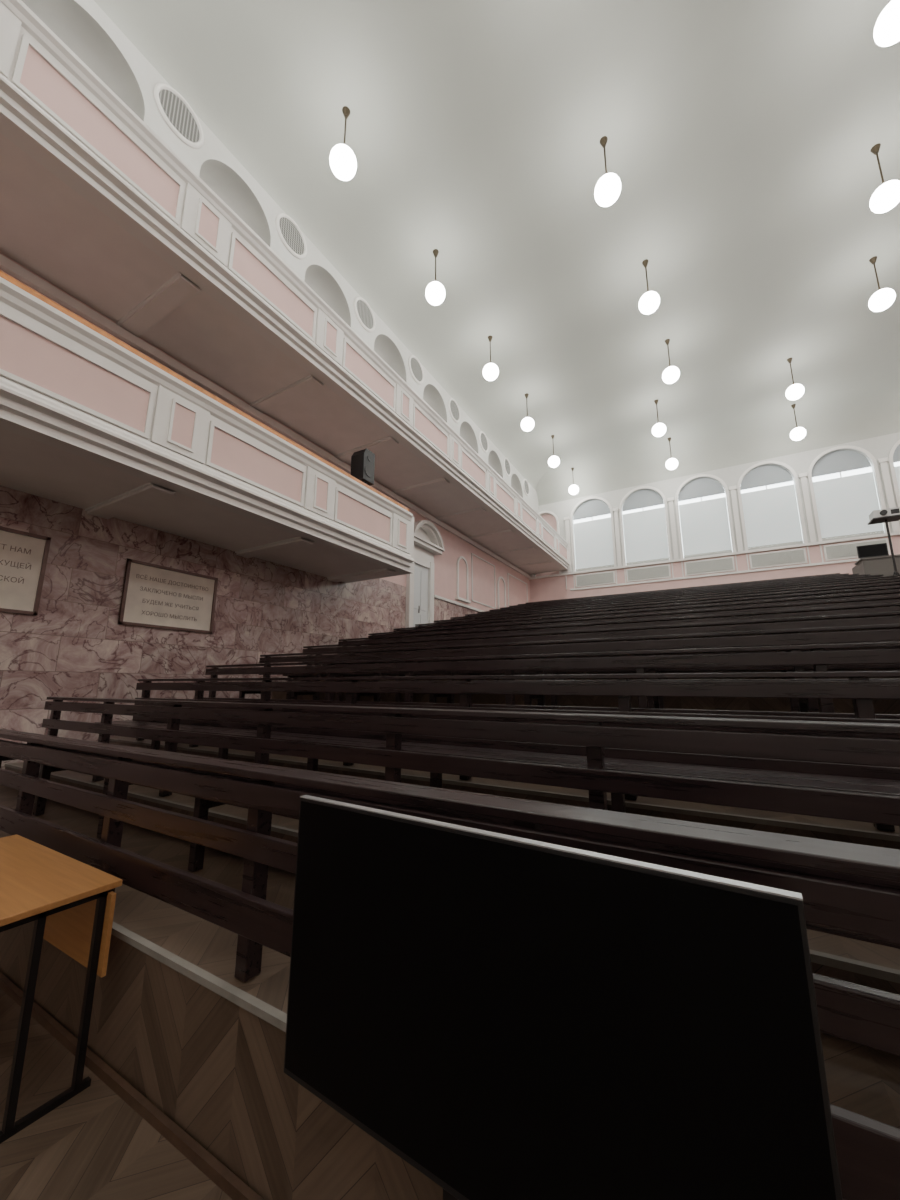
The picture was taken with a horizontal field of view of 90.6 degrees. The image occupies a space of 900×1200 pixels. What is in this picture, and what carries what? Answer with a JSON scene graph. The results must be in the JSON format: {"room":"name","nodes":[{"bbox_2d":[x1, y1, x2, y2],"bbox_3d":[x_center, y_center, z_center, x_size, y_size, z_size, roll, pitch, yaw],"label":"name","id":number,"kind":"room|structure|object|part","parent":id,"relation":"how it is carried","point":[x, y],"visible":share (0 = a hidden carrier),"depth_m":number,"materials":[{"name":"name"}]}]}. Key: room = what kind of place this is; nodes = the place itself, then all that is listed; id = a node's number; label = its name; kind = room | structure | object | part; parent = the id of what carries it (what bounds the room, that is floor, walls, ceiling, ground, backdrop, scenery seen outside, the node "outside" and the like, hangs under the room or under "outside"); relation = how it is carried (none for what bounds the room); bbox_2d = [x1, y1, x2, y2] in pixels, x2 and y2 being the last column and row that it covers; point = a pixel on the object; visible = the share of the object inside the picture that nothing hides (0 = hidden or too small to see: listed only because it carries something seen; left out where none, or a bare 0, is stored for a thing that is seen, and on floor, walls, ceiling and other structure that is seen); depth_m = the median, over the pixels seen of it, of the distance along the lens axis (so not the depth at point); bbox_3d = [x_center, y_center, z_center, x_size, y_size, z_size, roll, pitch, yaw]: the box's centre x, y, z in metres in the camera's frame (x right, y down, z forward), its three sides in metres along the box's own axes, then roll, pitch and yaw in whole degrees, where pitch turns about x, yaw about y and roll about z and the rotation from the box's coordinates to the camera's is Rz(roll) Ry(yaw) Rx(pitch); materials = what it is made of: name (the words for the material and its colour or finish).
{"room":"lecture hall","nodes":[
{"label":"lecture hall","id":0,"kind":"room"},
{"bbox_2d":[0,988,231,1199],"bbox_3d":[0.400,0.972,-3.953,18.800,0.200,8.400,-6,-13,29],"label":"floor","id":1,"kind":"structure","parent":0,"point":[93,1145],"depth_m":1.58,"materials":[{"name":"brown wood"}]},
{"bbox_2d":[0,834,122,1143],"bbox_3d":[-2.085,1.612,1.943,1.220,0.760,0.545,-6,-13,29],"label":"school desk","id":2,"kind":"object","parent":1,"relation":"on","point":[70,902],"visible":1,"depth_m":1.87,"materials":[{"name":"brown wood"}]},
{"bbox_3d":[-1.690,1.439,2.020,0.580,0.310,0.016,-6,-13,29],"label":"modesty panel","id":3,"kind":"part","parent":2,"relation":"part of","materials":[{"name":"brown wood"}]},
{"bbox_2d":[283,795,842,1199],"bbox_3d":[-0.005,1.146,0.830,1.230,1.263,0.504,-6,-13,29],"label":"television","id":4,"kind":"object","parent":1,"relation":"on","point":[509,1017],"visible":1,"depth_m":0.89,"materials":[{"name":"black plastic"}]},
{"bbox_2d":[0,252,529,768],"bbox_3d":[-2.937,-2.119,9.668,0.200,11.400,26.800,-6,-13,29],"label":"wall","id":5,"kind":"structure","parent":0,"point":[76,645],"depth_m":6.48,"materials":[{"name":"pink stone"}]},
{"bbox_2d":[0,526,50,615],"bbox_3d":[-5.333,-0.407,4.877,0.045,0.980,1.380,-6,-13,29],"label":"wall plaque","id":6,"kind":"object","parent":5,"relation":"attached to","point":[23,555],"visible":1,"depth_m":5.29,"materials":[{"name":"stone"}]},
{"bbox_2d":[118,559,217,633],"bbox_3d":[-4.217,-0.016,6.768,0.045,0.930,1.340,-6,-13,29],"label":"wall plaque","id":7,"kind":"object","parent":5,"relation":"attached to","point":[153,595],"visible":1,"depth_m":6.70,"materials":[{"name":"stone"}]},
{"bbox_2d":[0,270,413,582],"bbox_3d":[-5.107,-2.301,3.681,1.957,1.410,14.390,-6,-13,29],"label":"gallery balcony","id":8,"kind":"object","parent":5,"relation":"attached to","point":[89,421],"visible":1,"depth_m":5.31,"materials":[{"name":"white"}]},
{"bbox_2d":[350,449,374,485],"bbox_3d":[-1.639,-2.462,8.405,0.312,0.699,0.340,-6,-13,29],"label":"loudspeaker","id":9,"kind":"object","parent":8,"relation":"on","point":[362,461],"visible":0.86,"depth_m":8.30,"materials":[{"name":"black plastic"}]},
{"bbox_2d":[0,254,530,611],"bbox_3d":[-2.855,-2.091,9.497,0.100,2.480,26.600,-6,-13,29],"label":"trim","id":10,"kind":"structure","parent":5,"relation":"attached to","point":[462,591],"depth_m":8.17,"materials":[{"name":"white paint"}]},
{"bbox_2d":[0,0,569,574],"bbox_3d":[-2.049,-4.060,9.397,1.957,1.292,26.590,-6,-13,29],"label":"gallery balcony","id":11,"kind":"object","parent":5,"relation":"attached to","point":[94,203],"visible":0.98,"depth_m":6.06,"materials":[{"name":"white paint"}]},
{"bbox_2d":[413,563,427,626],"bbox_3d":[-0.860,0.204,12.614,0.062,2.445,0.850,-6,-13,29],"label":"door","id":12,"kind":"structure","parent":5,"relation":"in","point":[420,616],"depth_m":12.71,"materials":[{"name":"white wood"}]},
{"bbox_2d":[405,520,444,627],"bbox_3d":[-0.730,-0.389,12.652,0.360,3.825,1.650,-6,-13,29],"label":"trim","id":13,"kind":"structure","parent":5,"relation":"attached to","point":[428,542],"depth_m":12.92,"materials":[{"name":"white paint"}]},
{"bbox_2d":[22,0,538,513],"bbox_3d":[-2.924,-5.584,9.389,0.420,3.800,28.000,-6,-13,29],"label":"wall","id":14,"kind":"structure","parent":0,"point":[83,26],"depth_m":7.91,"materials":[{"name":"white paint"}]},
{"bbox_2d":[153,83,203,148],"bbox_3d":[-4.234,-7.587,6.982,0.050,0.760,0.760,-6,-13,29],"label":"air vent","id":15,"kind":"object","parent":14,"relation":"in","point":[176,112],"visible":1,"depth_m":6.96,"materials":[{"name":"white"}]},
{"bbox_2d":[275,213,306,258],"bbox_3d":[-3.138,-7.227,8.844,0.050,0.760,0.760,-6,-13,29],"label":"air vent","id":16,"kind":"object","parent":14,"relation":"in","point":[289,232],"visible":1,"depth_m":8.83,"materials":[{"name":"white"}]},
{"bbox_2d":[354,297,375,331],"bbox_3d":[-2.042,-6.867,10.706,0.050,0.760,0.760,-6,-13,29],"label":"air vent","id":17,"kind":"object","parent":14,"relation":"in","point":[364,314],"visible":1,"depth_m":10.69,"materials":[{"name":"white"}]},
{"bbox_2d":[408,355,423,383],"bbox_3d":[-0.946,-6.508,12.567,0.050,0.760,0.760,-6,-13,29],"label":"air vent","id":18,"kind":"object","parent":14,"relation":"in","point":[415,367],"visible":1,"depth_m":12.55,"materials":[{"name":"white"}]},
{"bbox_2d":[448,398,460,422],"bbox_3d":[0.150,-6.148,14.429,0.050,0.760,0.760,-6,-13,29],"label":"air vent","id":19,"kind":"object","parent":14,"relation":"in","point":[453,407],"visible":1,"depth_m":14.41,"materials":[{"name":"white"}]},
{"bbox_2d":[479,431,488,452],"bbox_3d":[1.246,-5.788,16.290,0.050,0.760,0.760,-6,-13,29],"label":"air vent","id":20,"kind":"object","parent":14,"relation":"in","point":[483,441],"visible":1,"depth_m":16.28,"materials":[{"name":"white"}]},
{"bbox_2d":[94,0,899,505],"bbox_3d":[5.075,-8.057,5.981,18.400,1.100,26.600,-6,-13,29],"label":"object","id":21,"kind":"structure","parent":14,"relation":"attached to","point":[200,48],"depth_m":10.24,"materials":[{"name":"paint"}]},
{"bbox_2d":[503,457,510,475],"bbox_3d":[2.342,-5.428,18.152,0.050,0.760,0.760,-6,-13,29],"label":"air vent","id":22,"kind":"object","parent":14,"relation":"in","point":[506,464],"visible":1,"depth_m":18.12,"materials":[{"name":"white"}]},
{"bbox_2d":[523,479,529,495],"bbox_3d":[3.438,-5.069,20.013,0.050,0.760,0.760,-6,-13,29],"label":"air vent","id":23,"kind":"object","parent":14,"relation":"in","point":[526,487],"visible":1,"depth_m":20.00,"materials":[{"name":"white"}]},
{"bbox_2d":[0,677,899,1199],"bbox_3d":[7.158,1.132,7.915,18.400,4.390,18.608,-6,-13,29],"label":"steps","id":24,"kind":"structure","parent":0,"point":[171,1016],"depth_m":1.76,"materials":[{"name":"brown wood"}]},
{"bbox_2d":[0,972,263,1199],"bbox_3d":[2.490,1.543,-0.381,18.400,0.035,0.023,-6,-13,29],"label":"trim","id":25,"kind":"structure","parent":24,"relation":"attached to","point":[228,1182],"depth_m":1.67,"materials":[{"name":"brown wood"}]},
{"bbox_2d":[0,729,899,1199],"bbox_3d":[-0.511,1.029,1.611,9.940,0.746,0.135,-6,-13,29],"label":"bench","id":26,"kind":"object","parent":24,"relation":"on","point":[867,1149],"visible":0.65,"depth_m":1.46,"materials":[{"name":"brown wood"}]},
{"bbox_2d":[0,697,899,948],"bbox_3d":[-0.169,1.041,2.210,9.940,0.950,0.530,-6,-13,29],"label":"bench","id":27,"kind":"object","parent":24,"relation":"on","point":[844,805],"visible":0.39,"depth_m":2.05,"materials":[{"name":"brown wood"}]},
{"bbox_2d":[95,671,899,831],"bbox_3d":[0.272,0.986,2.997,9.940,0.950,0.530,-6,-13,29],"label":"bench","id":28,"kind":"object","parent":24,"relation":"on","point":[880,780],"visible":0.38,"depth_m":2.74,"materials":[{"name":"brown wood"}]},
{"bbox_2d":[191,642,899,736],"bbox_3d":[0.712,0.930,3.783,9.940,0.950,0.530,-6,-13,29],"label":"bench","id":29,"kind":"object","parent":24,"relation":"on","point":[818,657],"visible":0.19,"depth_m":3.61,"materials":[{"name":"brown wood"}]},
{"bbox_2d":[239,624,899,735],"bbox_3d":[1.153,0.874,4.570,9.940,0.950,0.530,-6,-13,29],"label":"bench","id":30,"kind":"object","parent":24,"relation":"on","point":[791,637],"visible":0.31,"depth_m":4.46,"materials":[{"name":"brown wood"}]},
{"bbox_2d":[283,611,899,711],"bbox_3d":[1.594,0.818,5.356,9.940,0.950,0.530,-6,-13,29],"label":"bench","id":31,"kind":"object","parent":24,"relation":"on","point":[880,618],"visible":0.53,"depth_m":5.11,"materials":[{"name":"brown wood"}]},
{"bbox_2d":[325,602,899,680],"bbox_3d":[2.035,0.762,6.143,9.940,0.950,0.530,-6,-13,29],"label":"bench","id":32,"kind":"object","parent":24,"relation":"on","point":[887,607],"visible":0.18,"depth_m":5.87,"materials":[{"name":"brown wood"}]},
{"bbox_2d":[368,596,899,644],"bbox_3d":[2.476,0.707,6.929,9.940,0.950,0.530,-6,-13,29],"label":"bench","id":33,"kind":"object","parent":24,"relation":"on","point":[888,599],"visible":0.12,"depth_m":6.69,"materials":[{"name":"brown wood"}]},
{"bbox_2d":[393,590,899,631],"bbox_3d":[2.916,0.651,7.716,9.940,0.950,0.530,-6,-13,29],"label":"bench","id":34,"kind":"object","parent":24,"relation":"on","point":[897,592],"visible":0.21,"depth_m":7.44,"materials":[{"name":"brown wood"}]},
{"bbox_2d":[415,586,899,626],"bbox_3d":[3.357,0.595,8.502,9.940,0.950,0.530,-6,-13,29],"label":"bench","id":35,"kind":"object","parent":24,"relation":"on","point":[893,588],"visible":0.11,"depth_m":8.19,"materials":[{"name":"brown wood"}]},
{"bbox_2d":[434,582,899,622],"bbox_3d":[3.798,0.539,9.289,9.940,0.950,0.530,-6,-13,29],"label":"bench","id":36,"kind":"object","parent":24,"relation":"on","point":[898,583],"visible":0.12,"depth_m":8.91,"materials":[{"name":"brown wood"}]},
{"bbox_2d":[450,579,899,618],"bbox_3d":[4.239,0.484,10.075,9.940,0.950,0.530,-6,-13,29],"label":"bench","id":37,"kind":"object","parent":24,"relation":"on","point":[887,581],"visible":0.17,"depth_m":9.64,"materials":[{"name":"brown wood"}]},
{"bbox_2d":[465,577,899,615],"bbox_3d":[4.680,0.428,10.862,9.940,0.950,0.530,-6,-13,29],"label":"bench","id":38,"kind":"object","parent":24,"relation":"on","point":[893,578],"visible":0.14,"depth_m":10.40,"materials":[{"name":"brown wood"}]},
{"bbox_2d":[518,573,848,604],"bbox_3d":[6.883,0.149,14.794,9.940,0.950,0.530,-6,-13,29],"label":"bench","id":39,"kind":"object","parent":24,"relation":"on","point":[846,573],"visible":0.06,"depth_m":14.42,"materials":[{"name":"brown wood"}]},
{"bbox_2d":[509,574,858,606],"bbox_3d":[6.443,0.205,14.008,9.940,0.950,0.530,-6,-13,29],"label":"bench","id":40,"kind":"object","parent":24,"relation":"on","point":[848,574],"visible":0.09,"depth_m":13.62,"materials":[{"name":"brown wood"}]},
{"bbox_2d":[528,573,839,602],"bbox_3d":[7.324,0.093,15.581,9.940,0.950,0.530,-6,-13,29],"label":"bench","id":41,"kind":"object","parent":24,"relation":"on","point":[834,573],"visible":0.05,"depth_m":15.23,"materials":[{"name":"brown wood"}]},
{"bbox_2d":[500,574,869,608],"bbox_3d":[6.002,0.261,13.221,9.940,0.950,0.530,-6,-13,29],"label":"bench","id":42,"kind":"object","parent":24,"relation":"on","point":[864,574],"visible":0.08,"depth_m":12.79,"materials":[{"name":"brown wood"}]},
{"bbox_2d":[489,574,883,610],"bbox_3d":[5.561,0.316,12.435,9.940,0.950,0.530,-6,-13,29],"label":"bench","id":43,"kind":"object","parent":24,"relation":"on","point":[881,574],"visible":0.11,"depth_m":11.96,"materials":[{"name":"brown wood"}]},
{"bbox_2d":[478,575,898,612],"bbox_3d":[5.120,0.372,11.648,9.940,0.950,0.530,-6,-13,29],"label":"bench","id":44,"kind":"object","parent":24,"relation":"on","point":[891,576],"visible":0.09,"depth_m":11.10,"materials":[{"name":"brown wood"}]},
{"bbox_2d":[852,554,899,575],"bbox_3d":[12.844,-0.617,12.357,2.280,1.157,1.140,-6,-13,29],"label":"desk","id":45,"kind":"object","parent":24,"relation":"on","point":[879,565],"visible":0.5,"depth_m":12.37,"materials":[{"name":"grey"}]},
{"bbox_2d":[856,543,888,558],"bbox_3d":[12.012,-1.363,12.661,0.640,0.420,0.200,-6,-13,29],"label":"computer monitor","id":46,"kind":"object","parent":45,"relation":"on","point":[874,550],"visible":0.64,"depth_m":12.62,"materials":[{"name":"black plastic"}]},
{"bbox_2d":[868,507,899,576],"bbox_3d":[11.200,-1.084,11.230,0.721,2.470,0.534,-6,-13,29],"label":"projector","id":47,"kind":"object","parent":24,"relation":"on","point":[887,515],"visible":0.88,"depth_m":11.33,"materials":[{"name":"grey plastic"}]},
{"bbox_2d":[224,0,899,463],"bbox_3d":[5.076,-8.695,6.104,18.800,0.200,27.000,-6,-13,29],"label":"ceiling","id":48,"kind":"structure","parent":0,"point":[741,135],"depth_m":8.54,"materials":[{"name":"paint"}]},
{"bbox_2d":[330,106,356,180],"bbox_3d":[-1.768,-7.674,7.454,0.440,1.318,0.436,-6,-13,29],"label":"globe light","id":49,"kind":"object","parent":48,"relation":"hanging from","point":[343,163],"visible":1,"depth_m":7.27,"materials":[{"name":"white glass"}]},
{"bbox_2d":[425,249,444,304],"bbox_3d":[-0.322,-7.199,9.910,0.440,1.318,0.436,-6,-13,29],"label":"globe light","id":50,"kind":"object","parent":48,"relation":"hanging from","point":[435,291],"visible":1,"depth_m":9.71,"materials":[{"name":"white glass"}]},
{"bbox_2d":[483,336,498,380],"bbox_3d":[1.125,-6.724,12.367,0.440,1.318,0.436,-6,-13,29],"label":"globe light","id":51,"kind":"object","parent":48,"relation":"hanging from","point":[490,371],"visible":1,"depth_m":12.16,"materials":[{"name":"white glass"}]},
{"bbox_2d":[521,393,533,430],"bbox_3d":[2.571,-6.250,14.823,0.440,1.318,0.436,-6,-13,29],"label":"globe light","id":52,"kind":"object","parent":48,"relation":"hanging from","point":[527,424],"visible":1,"depth_m":14.61,"materials":[{"name":"white glass"}]},
{"bbox_2d":[548,435,559,467],"bbox_3d":[4.018,-5.775,17.280,0.440,1.318,0.436,-6,-13,29],"label":"globe light","id":53,"kind":"object","parent":48,"relation":"hanging from","point":[553,461],"visible":1,"depth_m":17.07,"materials":[{"name":"white glass"}]},
{"bbox_2d":[569,468,578,494],"bbox_3d":[5.464,-5.264,19.730,0.440,1.244,0.436,-6,-13,29],"label":"globe light","id":54,"kind":"object","parent":48,"relation":"hanging from","point":[573,489],"visible":1,"depth_m":19.52,"materials":[{"name":"white glass"}]},
{"bbox_2d":[594,136,620,206],"bbox_3d":[2.755,-7.588,7.854,0.440,1.318,0.436,-6,-13,29],"label":"globe light","id":55,"kind":"object","parent":48,"relation":"hanging from","point":[608,187],"visible":1,"depth_m":7.67,"materials":[{"name":"white glass"}]},
{"bbox_2d":[639,259,659,313],"bbox_3d":[4.503,-7.146,10.140,0.440,1.318,0.436,-6,-13,29],"label":"globe light","id":56,"kind":"object","parent":48,"relation":"hanging from","point":[649,302],"visible":1,"depth_m":9.95,"materials":[{"name":"white glass"}]},
{"bbox_2d":[652,400,665,436],"bbox_3d":[7.069,-6.182,15.132,0.440,1.318,0.436,-6,-13,29],"label":"globe light","id":57,"kind":"object","parent":48,"relation":"hanging from","point":[659,429],"visible":1,"depth_m":14.93,"materials":[{"name":"white glass"}]},
{"bbox_2d":[662,339,679,383],"bbox_3d":[6.151,-6.694,12.472,0.440,1.318,0.436,-6,-13,29],"label":"globe light","id":58,"kind":"object","parent":48,"relation":"hanging from","point":[670,374],"visible":1,"depth_m":12.28,"materials":[{"name":"white glass"}]},
{"bbox_2d":[666,437,677,469],"bbox_3d":[8.655,-5.733,17.442,0.440,1.315,0.436,-6,-13,29],"label":"globe light","id":59,"kind":"object","parent":48,"relation":"hanging from","point":[672,463],"visible":1,"depth_m":17.24,"materials":[{"name":"white glass"}]},
{"bbox_2d":[786,358,803,399],"bbox_3d":[10.151,-6.551,13.179,0.440,1.318,0.436,-6,-13,29],"label":"globe light","id":60,"kind":"object","parent":48,"relation":"hanging from","point":[795,391],"visible":1,"depth_m":13.00,"materials":[{"name":"white glass"}]},
{"bbox_2d":[790,404,805,440],"bbox_3d":[11.942,-6.130,15.353,0.440,1.318,0.436,-6,-13,29],"label":"globe light","id":61,"kind":"object","parent":48,"relation":"hanging from","point":[798,433],"visible":1,"depth_m":15.18,"materials":[{"name":"white glass"}]},
{"bbox_2d":[868,256,895,311],"bbox_3d":[9.677,-7.152,10.054,0.440,1.318,0.436,-6,-13,29],"label":"globe light","id":62,"kind":"object","parent":48,"relation":"hanging from","point":[882,299],"visible":1,"depth_m":9.89,"materials":[{"name":"white glass"}]},
{"bbox_2d":[870,143,899,212],"bbox_3d":[7.723,-7.560,7.954,0.440,1.318,0.436,-6,-13,29],"label":"globe light","id":63,"kind":"object","parent":48,"relation":"hanging from","point":[887,196],"visible":1,"depth_m":7.80,"materials":[{"name":"white glass"}]},
{"bbox_2d":[874,0,899,46],"bbox_3d":[5.804,-7.965,5.862,0.440,1.318,0.436,-6,-13,29],"label":"globe light","id":64,"kind":"object","parent":48,"relation":"hanging from","point":[887,27],"visible":1,"depth_m":5.75,"materials":[{"name":"white glass"}]},
{"bbox_2d":[530,432,899,601],"bbox_3d":[11.821,-0.781,16.485,18.800,11.400,0.400,-6,-13,29],"label":"wall","id":65,"kind":"structure","parent":0,"point":[551,588],"depth_m":17.46,"materials":[{"name":"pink paint"}]},
{"bbox_2d":[574,500,613,571],"bbox_3d":[6.431,-2.941,20.009,1.680,3.311,0.113,-6,-13,29],"label":"window","id":66,"kind":"structure","parent":65,"relation":"in","point":[592,518],"depth_m":19.96,"materials":[{"name":"white"}]},
{"bbox_2d":[575,570,615,587],"bbox_3d":[6.334,-0.913,19.457,1.680,0.560,0.078,-6,-13,29],"label":"radiator cover","id":67,"kind":"object","parent":65,"relation":"attached to","point":[608,577],"visible":1,"depth_m":19.42,"materials":[{"name":"white metal"}]},
{"bbox_2d":[622,490,668,564],"bbox_3d":[8.283,-3.140,18.957,1.680,3.311,0.113,-6,-13,29],"label":"window","id":68,"kind":"structure","parent":65,"relation":"in","point":[644,520],"depth_m":18.91,"materials":[{"name":"white"}]},
{"bbox_2d":[626,564,670,581],"bbox_3d":[8.187,-1.112,18.405,1.680,0.560,0.078,-6,-13,29],"label":"radiator cover","id":69,"kind":"object","parent":65,"relation":"attached to","point":[658,571],"visible":1,"depth_m":18.36,"materials":[{"name":"white"}]},
{"bbox_2d":[678,478,732,557],"bbox_3d":[10.179,-3.343,17.880,1.680,3.311,0.113,-6,-13,29],"label":"window","id":70,"kind":"structure","parent":65,"relation":"in","point":[703,513],"depth_m":17.83,"materials":[{"name":"white"}]},
{"bbox_2d":[684,556,734,575],"bbox_3d":[10.083,-1.315,17.328,1.680,0.560,0.078,-6,-13,29],"label":"radiator cover","id":71,"kind":"object","parent":65,"relation":"attached to","point":[725,564],"visible":1,"depth_m":17.29,"materials":[{"name":"white"}]},
{"bbox_2d":[529,440,899,590],"bbox_3d":[11.696,-3.181,16.716,18.400,4.240,0.120,-6,-13,29],"label":"trim","id":72,"kind":"structure","parent":65,"relation":"attached to","point":[882,461],"depth_m":17.02,"materials":[{"name":"white paint"}]},
{"bbox_2d":[740,465,802,549],"bbox_3d":[12.058,-3.544,16.813,1.680,3.311,0.113,-6,-13,29],"label":"window","id":73,"kind":"structure","parent":65,"relation":"in","point":[769,502],"depth_m":16.76,"materials":[{"name":"white glass"}]},
{"bbox_2d":[749,548,806,568],"bbox_3d":[11.962,-1.517,16.260,1.680,0.560,0.078,-6,-13,29],"label":"radiator cover","id":74,"kind":"object","parent":65,"relation":"attached to","point":[791,556],"visible":1,"depth_m":16.23,"materials":[{"name":"white"}]},
{"bbox_2d":[812,450,883,540],"bbox_3d":[13.945,-3.747,15.741,1.680,3.311,0.113,-6,-13,29],"label":"window","id":75,"kind":"structure","parent":65,"relation":"in","point":[845,492],"depth_m":15.70,"materials":[{"name":"white glass"}]},
{"bbox_2d":[823,538,890,560],"bbox_3d":[13.849,-1.719,15.188,1.680,0.560,0.078,-6,-13,29],"label":"radiator cover","id":76,"kind":"object","parent":65,"relation":"attached to","point":[848,550],"visible":0.74,"depth_m":15.29,"materials":[{"name":"white"}]},
{"bbox_2d":[893,445,899,491],"bbox_3d":[15.833,-3.949,14.668,1.680,3.311,0.113,-6,-13,29],"label":"window","id":77,"kind":"structure","parent":65,"relation":"in","point":[896,456],"depth_m":15.16,"materials":[{"name":"white glass"}]}
]}

